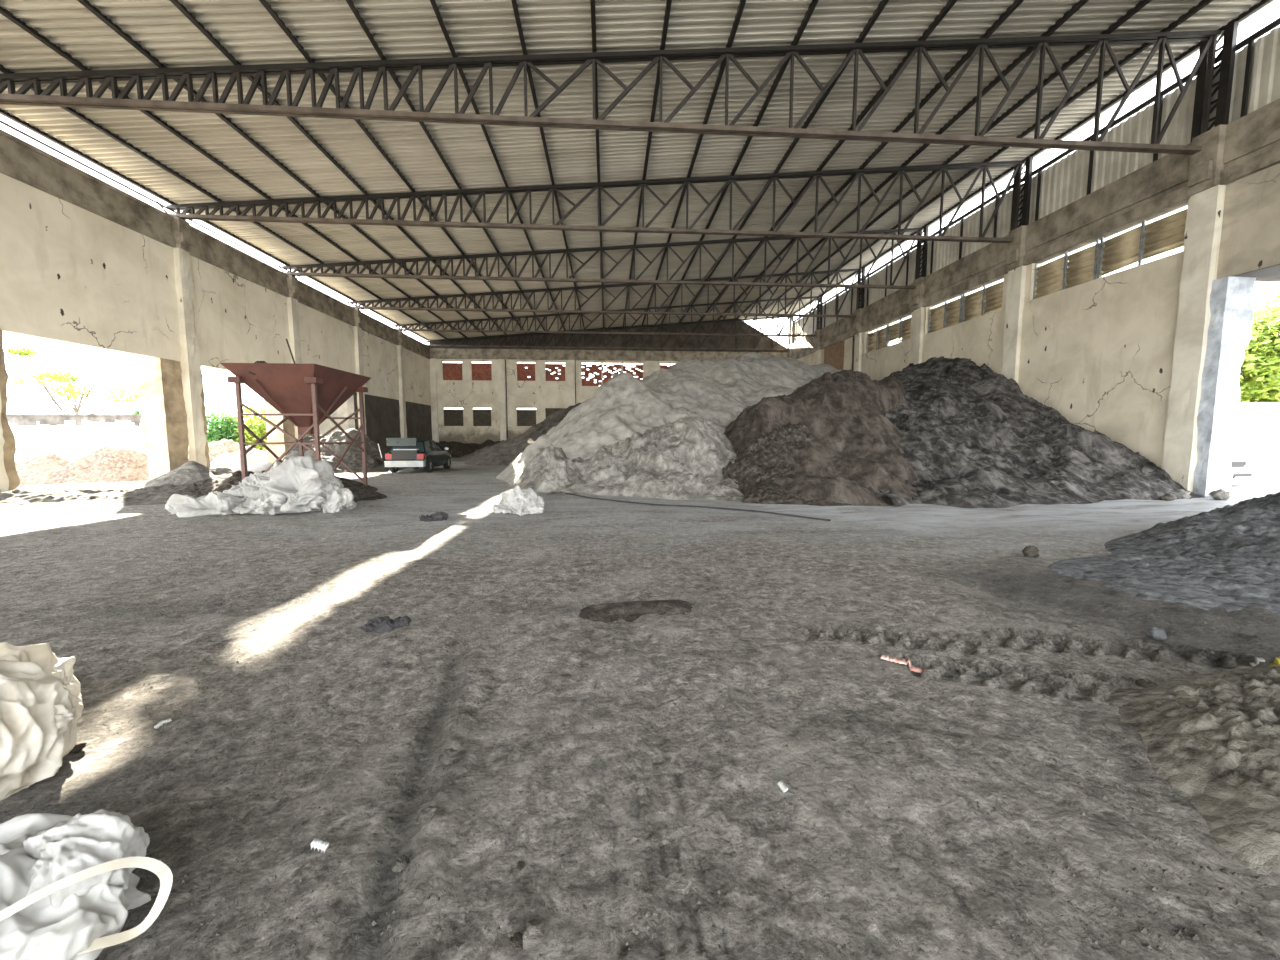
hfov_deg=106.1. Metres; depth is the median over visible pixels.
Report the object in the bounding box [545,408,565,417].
window
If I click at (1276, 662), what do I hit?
scrap
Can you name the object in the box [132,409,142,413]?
bush
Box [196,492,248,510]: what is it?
woven sack
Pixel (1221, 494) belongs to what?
rubble stone
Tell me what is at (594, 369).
window
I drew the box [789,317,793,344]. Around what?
post
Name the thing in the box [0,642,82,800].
bag
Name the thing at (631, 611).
soil mound
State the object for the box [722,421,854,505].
heap
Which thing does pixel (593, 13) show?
purlin
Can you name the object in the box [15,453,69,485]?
rubble heap
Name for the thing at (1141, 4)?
purlin
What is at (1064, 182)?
wall
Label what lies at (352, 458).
heap
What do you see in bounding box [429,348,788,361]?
trim
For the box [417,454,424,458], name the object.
tail light
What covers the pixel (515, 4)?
purlin
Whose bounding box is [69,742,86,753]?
stone
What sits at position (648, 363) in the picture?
concrete pillar
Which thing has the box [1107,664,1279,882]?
rubble heap
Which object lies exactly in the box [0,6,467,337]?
purlin
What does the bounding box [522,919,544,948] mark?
stone
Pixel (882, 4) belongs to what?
roof purlin
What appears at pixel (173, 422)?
concrete pillar
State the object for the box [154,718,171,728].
scrap
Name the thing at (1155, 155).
stud
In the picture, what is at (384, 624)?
rag
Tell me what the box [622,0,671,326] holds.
roof purlin
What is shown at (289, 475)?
woven sack
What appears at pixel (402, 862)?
stone
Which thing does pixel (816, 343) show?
concrete pillar
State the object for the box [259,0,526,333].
purlin
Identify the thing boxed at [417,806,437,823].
stone
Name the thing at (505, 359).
cable conduit
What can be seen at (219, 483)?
soil mound
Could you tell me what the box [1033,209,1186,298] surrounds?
window
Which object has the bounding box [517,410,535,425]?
window
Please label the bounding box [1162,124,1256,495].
concrete pillar
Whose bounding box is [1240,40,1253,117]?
stud
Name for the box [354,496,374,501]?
pipe
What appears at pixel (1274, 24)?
rail
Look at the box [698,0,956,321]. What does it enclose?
roof purlin
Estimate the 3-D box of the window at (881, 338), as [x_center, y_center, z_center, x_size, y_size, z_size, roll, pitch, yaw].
[14.334,-8.332,27.686,0.157,1.340,4.670,0,5,-4]
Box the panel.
[824,341,843,369]
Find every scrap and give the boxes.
[154,718,171,728]
[311,838,328,852]
[777,780,787,793]
[1249,656,1264,665]
[1268,656,1279,665]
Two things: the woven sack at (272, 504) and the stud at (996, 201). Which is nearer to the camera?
the woven sack at (272, 504)
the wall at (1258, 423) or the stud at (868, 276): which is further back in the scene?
the wall at (1258, 423)
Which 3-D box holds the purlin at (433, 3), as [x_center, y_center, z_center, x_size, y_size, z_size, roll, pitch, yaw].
[-4.556,-10.332,14.530,0.136,0.160,53.340,0,5,-4]
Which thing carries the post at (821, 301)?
on the concrete beam at (1157, 189)
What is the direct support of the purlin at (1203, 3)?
attached to the ceiling
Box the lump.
[248,361,266,374]
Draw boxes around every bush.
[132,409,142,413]
[206,412,246,445]
[227,406,266,450]
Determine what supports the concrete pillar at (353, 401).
on the floor
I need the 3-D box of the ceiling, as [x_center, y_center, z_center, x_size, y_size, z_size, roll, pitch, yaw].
[-0.314,-10.793,14.973,31.600,2.708,53.735,0,5,-4]
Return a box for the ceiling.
[0,0,1278,339]
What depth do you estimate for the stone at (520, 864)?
1.77 m
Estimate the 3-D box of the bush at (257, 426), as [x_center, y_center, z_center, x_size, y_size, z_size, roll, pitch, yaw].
[-25.200,-2.987,31.860,3.882,3.828,2.579,0,5,-4]
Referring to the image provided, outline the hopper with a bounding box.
[220,339,370,485]
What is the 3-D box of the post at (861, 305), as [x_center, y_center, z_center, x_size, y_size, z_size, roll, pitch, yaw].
[13.951,-11.740,30.432,0.120,3.114,0.720,0,5,-4]
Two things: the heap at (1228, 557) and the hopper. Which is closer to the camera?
the heap at (1228, 557)
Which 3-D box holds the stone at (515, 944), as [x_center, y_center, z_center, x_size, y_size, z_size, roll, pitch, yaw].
[-0.381,1.434,1.493,0.057,0.041,0.051,0,5,-4]
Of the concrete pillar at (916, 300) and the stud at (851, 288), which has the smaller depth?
the concrete pillar at (916, 300)
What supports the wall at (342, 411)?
on the ground
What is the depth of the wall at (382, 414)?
33.40 m
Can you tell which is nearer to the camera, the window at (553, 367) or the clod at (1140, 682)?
the clod at (1140, 682)
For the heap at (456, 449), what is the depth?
39.27 m
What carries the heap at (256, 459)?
on the floor
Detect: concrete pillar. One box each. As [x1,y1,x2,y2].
[0,330,19,491]
[137,217,209,480]
[264,275,306,463]
[347,309,366,434]
[397,331,406,437]
[429,358,438,441]
[498,359,506,440]
[568,360,574,405]
[646,361,651,375]
[813,329,820,364]
[853,308,861,371]
[911,277,924,364]
[1002,225,1026,382]
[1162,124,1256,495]
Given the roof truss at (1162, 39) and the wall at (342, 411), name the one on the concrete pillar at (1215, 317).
the roof truss at (1162, 39)
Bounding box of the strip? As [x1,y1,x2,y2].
[880,654,925,672]
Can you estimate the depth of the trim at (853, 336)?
31.29 m
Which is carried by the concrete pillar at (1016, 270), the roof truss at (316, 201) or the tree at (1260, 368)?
the roof truss at (316, 201)
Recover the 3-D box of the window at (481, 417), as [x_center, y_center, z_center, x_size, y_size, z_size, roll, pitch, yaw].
[-13.549,-5.354,41.410,1.550,1.420,0.165,0,5,-4]
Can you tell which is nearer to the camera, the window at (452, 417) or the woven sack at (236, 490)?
the woven sack at (236, 490)
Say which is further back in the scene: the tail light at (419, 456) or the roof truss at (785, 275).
the roof truss at (785, 275)
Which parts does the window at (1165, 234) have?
frame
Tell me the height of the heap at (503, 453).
4.131 m
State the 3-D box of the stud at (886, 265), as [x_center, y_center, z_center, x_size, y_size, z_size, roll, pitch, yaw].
[14.273,-11.543,27.886,0.060,2.020,0.080,0,5,-4]
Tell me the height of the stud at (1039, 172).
2.020 m
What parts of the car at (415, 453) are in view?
plate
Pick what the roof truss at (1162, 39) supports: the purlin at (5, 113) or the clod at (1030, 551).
the purlin at (5, 113)
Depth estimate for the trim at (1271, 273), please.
12.21 m
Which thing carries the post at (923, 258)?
on the concrete beam at (1157, 189)
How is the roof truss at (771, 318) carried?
attached to the wall at (765, 342)
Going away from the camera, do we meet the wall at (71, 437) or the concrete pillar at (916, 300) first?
the wall at (71, 437)
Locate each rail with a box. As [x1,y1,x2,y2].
[0,120,426,342]
[794,17,1279,321]
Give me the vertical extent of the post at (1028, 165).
3.114 m
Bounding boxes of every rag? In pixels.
[361,616,410,632]
[419,512,448,521]
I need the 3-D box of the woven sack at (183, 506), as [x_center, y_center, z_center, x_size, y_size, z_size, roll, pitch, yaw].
[-8.947,0.459,10.198,1.715,0.494,1.199,0,5,-4]
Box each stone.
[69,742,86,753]
[392,855,409,871]
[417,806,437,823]
[438,748,460,765]
[508,932,522,953]
[517,861,524,869]
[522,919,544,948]
[1161,494,1176,500]
[1176,489,1190,497]
[1210,489,1229,499]
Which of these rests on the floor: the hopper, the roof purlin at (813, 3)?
the hopper
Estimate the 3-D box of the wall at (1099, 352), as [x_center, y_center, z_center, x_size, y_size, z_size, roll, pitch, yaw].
[15.105,-3.906,16.585,0.400,8.200,53.640,0,5,-4]
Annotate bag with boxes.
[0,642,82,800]
[0,809,172,959]
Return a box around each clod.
[1022,545,1039,557]
[1135,679,1157,687]
[1145,627,1166,640]
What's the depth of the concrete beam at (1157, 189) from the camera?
15.81 m
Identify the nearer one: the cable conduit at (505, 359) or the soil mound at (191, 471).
the soil mound at (191, 471)
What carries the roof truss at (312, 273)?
on the concrete pillar at (288, 426)
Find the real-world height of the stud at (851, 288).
2.020 m
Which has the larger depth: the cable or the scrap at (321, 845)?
the cable
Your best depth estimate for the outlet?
13.11 m
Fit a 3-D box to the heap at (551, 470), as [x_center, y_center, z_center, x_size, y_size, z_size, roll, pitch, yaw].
[-2.944,-0.445,15.561,2.595,1.449,4.600,0,5,-4]
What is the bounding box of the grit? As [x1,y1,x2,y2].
[120,598,1269,953]
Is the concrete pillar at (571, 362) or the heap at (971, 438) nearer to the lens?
the heap at (971, 438)
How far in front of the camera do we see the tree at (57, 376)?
24.67 m
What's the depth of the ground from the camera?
19.36 m
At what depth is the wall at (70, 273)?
15.27 m
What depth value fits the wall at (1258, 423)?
37.09 m
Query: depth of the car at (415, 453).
20.81 m
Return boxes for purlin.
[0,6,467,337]
[0,64,447,339]
[0,109,428,340]
[77,0,486,336]
[170,0,506,334]
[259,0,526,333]
[346,0,544,330]
[430,0,565,330]
[511,0,584,327]
[590,0,604,328]
[754,0,1151,317]
[772,0,1212,316]
[793,0,1272,313]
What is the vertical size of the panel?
2.880 m
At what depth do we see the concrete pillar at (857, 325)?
30.38 m
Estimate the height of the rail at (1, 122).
0.050 m
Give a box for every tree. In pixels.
[7,347,141,413]
[1240,295,1279,402]
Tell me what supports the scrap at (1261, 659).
on the rubble heap at (1214, 738)
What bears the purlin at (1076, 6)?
attached to the ceiling
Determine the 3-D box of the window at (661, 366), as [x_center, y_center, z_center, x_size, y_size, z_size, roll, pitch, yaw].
[2.890,-9.323,42.157,2.302,1.472,0.150,0,5,-4]
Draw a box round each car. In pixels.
[378,438,451,472]
[1231,456,1253,477]
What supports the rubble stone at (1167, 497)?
on the floor
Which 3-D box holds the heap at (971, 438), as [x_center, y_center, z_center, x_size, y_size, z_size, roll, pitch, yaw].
[9.897,-2.815,19.092,9.330,5.534,16.877,0,5,-4]
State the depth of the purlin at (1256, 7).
15.90 m
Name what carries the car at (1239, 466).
on the ground
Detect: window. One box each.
[443,363,462,379]
[444,409,462,425]
[472,363,491,380]
[473,409,490,425]
[517,363,534,380]
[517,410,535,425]
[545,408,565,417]
[546,364,564,380]
[582,363,642,385]
[660,365,671,368]
[866,317,910,352]
[927,281,1003,332]
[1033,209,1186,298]
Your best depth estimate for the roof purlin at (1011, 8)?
14.91 m
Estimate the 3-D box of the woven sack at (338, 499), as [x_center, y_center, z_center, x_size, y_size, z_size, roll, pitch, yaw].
[-6.828,0.361,10.581,1.190,0.622,1.204,0,5,-4]
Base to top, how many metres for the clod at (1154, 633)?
0.109 m
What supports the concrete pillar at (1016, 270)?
on the floor
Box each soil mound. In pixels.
[134,461,234,488]
[181,470,377,497]
[340,480,386,500]
[579,600,694,622]
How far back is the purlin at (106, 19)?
13.00 m
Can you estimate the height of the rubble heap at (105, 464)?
1.339 m
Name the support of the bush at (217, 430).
on the ground
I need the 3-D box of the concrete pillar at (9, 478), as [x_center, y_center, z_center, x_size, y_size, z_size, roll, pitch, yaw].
[-15.915,-3.948,10.931,1.055,9.100,1.892,1,5,13]
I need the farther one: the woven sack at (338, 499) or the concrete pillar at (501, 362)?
the concrete pillar at (501, 362)
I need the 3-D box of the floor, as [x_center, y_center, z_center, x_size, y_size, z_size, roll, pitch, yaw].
[-1.038,0.195,15.549,37.115,0.161,55.008,0,5,-4]
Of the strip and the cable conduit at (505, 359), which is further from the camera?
the cable conduit at (505, 359)
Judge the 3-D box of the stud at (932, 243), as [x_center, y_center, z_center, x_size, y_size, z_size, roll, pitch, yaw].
[14.538,-11.188,23.951,0.060,2.020,0.080,0,5,-4]
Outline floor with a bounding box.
[0,461,1279,959]
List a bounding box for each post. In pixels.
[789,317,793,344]
[816,295,822,328]
[856,267,864,309]
[915,225,928,279]
[1010,157,1032,230]
[1190,21,1238,142]
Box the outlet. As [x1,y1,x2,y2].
[298,427,313,433]
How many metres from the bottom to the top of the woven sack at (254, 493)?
1.061 m
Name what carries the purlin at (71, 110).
on the roof truss at (1162, 39)
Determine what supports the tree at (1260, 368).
on the ground
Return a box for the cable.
[560,491,829,520]
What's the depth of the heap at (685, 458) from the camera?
14.45 m
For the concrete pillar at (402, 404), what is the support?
on the floor
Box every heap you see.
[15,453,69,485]
[52,446,148,483]
[188,439,266,461]
[210,448,271,471]
[282,428,405,472]
[438,440,503,457]
[451,403,580,465]
[496,352,873,484]
[512,444,580,494]
[553,413,744,500]
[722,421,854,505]
[723,369,918,505]
[874,356,1204,507]
[1048,492,1279,615]
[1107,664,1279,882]
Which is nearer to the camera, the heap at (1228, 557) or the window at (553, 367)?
the heap at (1228, 557)
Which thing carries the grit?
on the floor
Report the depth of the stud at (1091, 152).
16.08 m
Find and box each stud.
[850,288,852,313]
[866,276,868,305]
[885,265,887,296]
[906,255,908,285]
[930,241,933,273]
[959,218,962,258]
[993,197,997,237]
[1035,170,1041,220]
[1087,138,1093,194]
[1153,96,1162,161]
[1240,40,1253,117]
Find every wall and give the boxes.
[0,173,430,405]
[6,414,145,461]
[313,401,348,436]
[364,394,431,450]
[429,318,787,352]
[431,359,701,443]
[793,27,1279,341]
[797,163,1279,468]
[1233,402,1279,458]
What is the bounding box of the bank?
[0,483,196,511]
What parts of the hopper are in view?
leg, rod, leg, leg, leg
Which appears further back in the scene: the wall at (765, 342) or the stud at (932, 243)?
the wall at (765, 342)
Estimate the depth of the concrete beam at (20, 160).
15.46 m
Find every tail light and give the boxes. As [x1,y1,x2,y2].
[385,454,391,459]
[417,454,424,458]
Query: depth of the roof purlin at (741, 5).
14.04 m
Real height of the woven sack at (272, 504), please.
0.662 m
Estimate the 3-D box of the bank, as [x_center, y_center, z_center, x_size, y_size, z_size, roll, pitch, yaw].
[-14.311,0.377,11.939,8.510,0.452,4.132,-1,5,-13]
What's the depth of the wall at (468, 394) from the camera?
41.22 m
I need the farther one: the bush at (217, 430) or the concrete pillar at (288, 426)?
the bush at (217, 430)
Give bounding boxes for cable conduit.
[505,359,507,438]
[575,360,575,403]
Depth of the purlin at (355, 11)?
13.48 m
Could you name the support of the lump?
in the hopper
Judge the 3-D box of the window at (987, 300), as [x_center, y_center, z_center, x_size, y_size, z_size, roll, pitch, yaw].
[14.728,-7.805,21.848,0.157,1.340,4.820,0,5,-4]
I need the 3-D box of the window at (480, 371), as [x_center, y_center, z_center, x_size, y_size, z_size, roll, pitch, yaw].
[-13.483,-9.224,41.063,1.682,1.472,0.150,0,5,-4]
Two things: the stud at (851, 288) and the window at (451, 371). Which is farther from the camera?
the window at (451, 371)
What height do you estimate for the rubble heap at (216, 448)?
1.570 m
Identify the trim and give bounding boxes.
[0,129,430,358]
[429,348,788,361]
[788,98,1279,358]
[851,336,854,369]
[1230,264,1279,281]
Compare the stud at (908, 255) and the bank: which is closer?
the bank
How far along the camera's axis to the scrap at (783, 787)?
2.14 m
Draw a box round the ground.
[18,459,1279,493]
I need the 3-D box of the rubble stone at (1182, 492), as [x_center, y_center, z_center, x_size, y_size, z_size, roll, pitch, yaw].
[14.131,0.370,12.575,0.369,0.269,0.348,0,5,-4]
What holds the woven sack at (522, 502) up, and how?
on the floor
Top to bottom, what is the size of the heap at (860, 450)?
4.156 m
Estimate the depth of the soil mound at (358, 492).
12.78 m
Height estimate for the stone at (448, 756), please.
0.070 m
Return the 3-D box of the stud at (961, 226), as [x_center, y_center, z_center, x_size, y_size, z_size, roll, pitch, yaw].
[14.671,-11.010,21.983,0.060,2.020,0.080,0,5,-4]
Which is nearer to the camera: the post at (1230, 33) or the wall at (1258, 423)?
the post at (1230, 33)
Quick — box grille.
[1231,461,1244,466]
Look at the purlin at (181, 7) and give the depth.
13.37 m
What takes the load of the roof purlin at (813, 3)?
on the roof truss at (1162, 39)
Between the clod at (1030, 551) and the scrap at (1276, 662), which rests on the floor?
the clod at (1030, 551)
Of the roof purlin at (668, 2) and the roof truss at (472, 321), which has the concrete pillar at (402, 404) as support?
the roof truss at (472, 321)
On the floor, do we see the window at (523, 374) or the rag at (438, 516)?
the rag at (438, 516)
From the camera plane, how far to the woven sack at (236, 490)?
10.35 m
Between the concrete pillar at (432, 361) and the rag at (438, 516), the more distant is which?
the concrete pillar at (432, 361)
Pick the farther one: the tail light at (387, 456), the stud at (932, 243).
the stud at (932, 243)
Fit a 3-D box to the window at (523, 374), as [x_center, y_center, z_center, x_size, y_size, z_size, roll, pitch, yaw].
[-9.756,-9.246,41.312,1.552,1.472,0.150,0,5,-4]
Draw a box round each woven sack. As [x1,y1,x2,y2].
[165,489,244,517]
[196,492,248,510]
[226,468,272,495]
[234,493,286,514]
[241,461,280,511]
[261,456,343,512]
[297,484,355,512]
[492,485,544,515]
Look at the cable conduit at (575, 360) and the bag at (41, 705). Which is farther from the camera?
the cable conduit at (575, 360)
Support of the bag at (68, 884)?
on the floor
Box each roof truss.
[0,30,1220,154]
[166,160,1023,242]
[282,228,922,288]
[350,269,859,317]
[395,296,819,336]
[426,316,788,350]

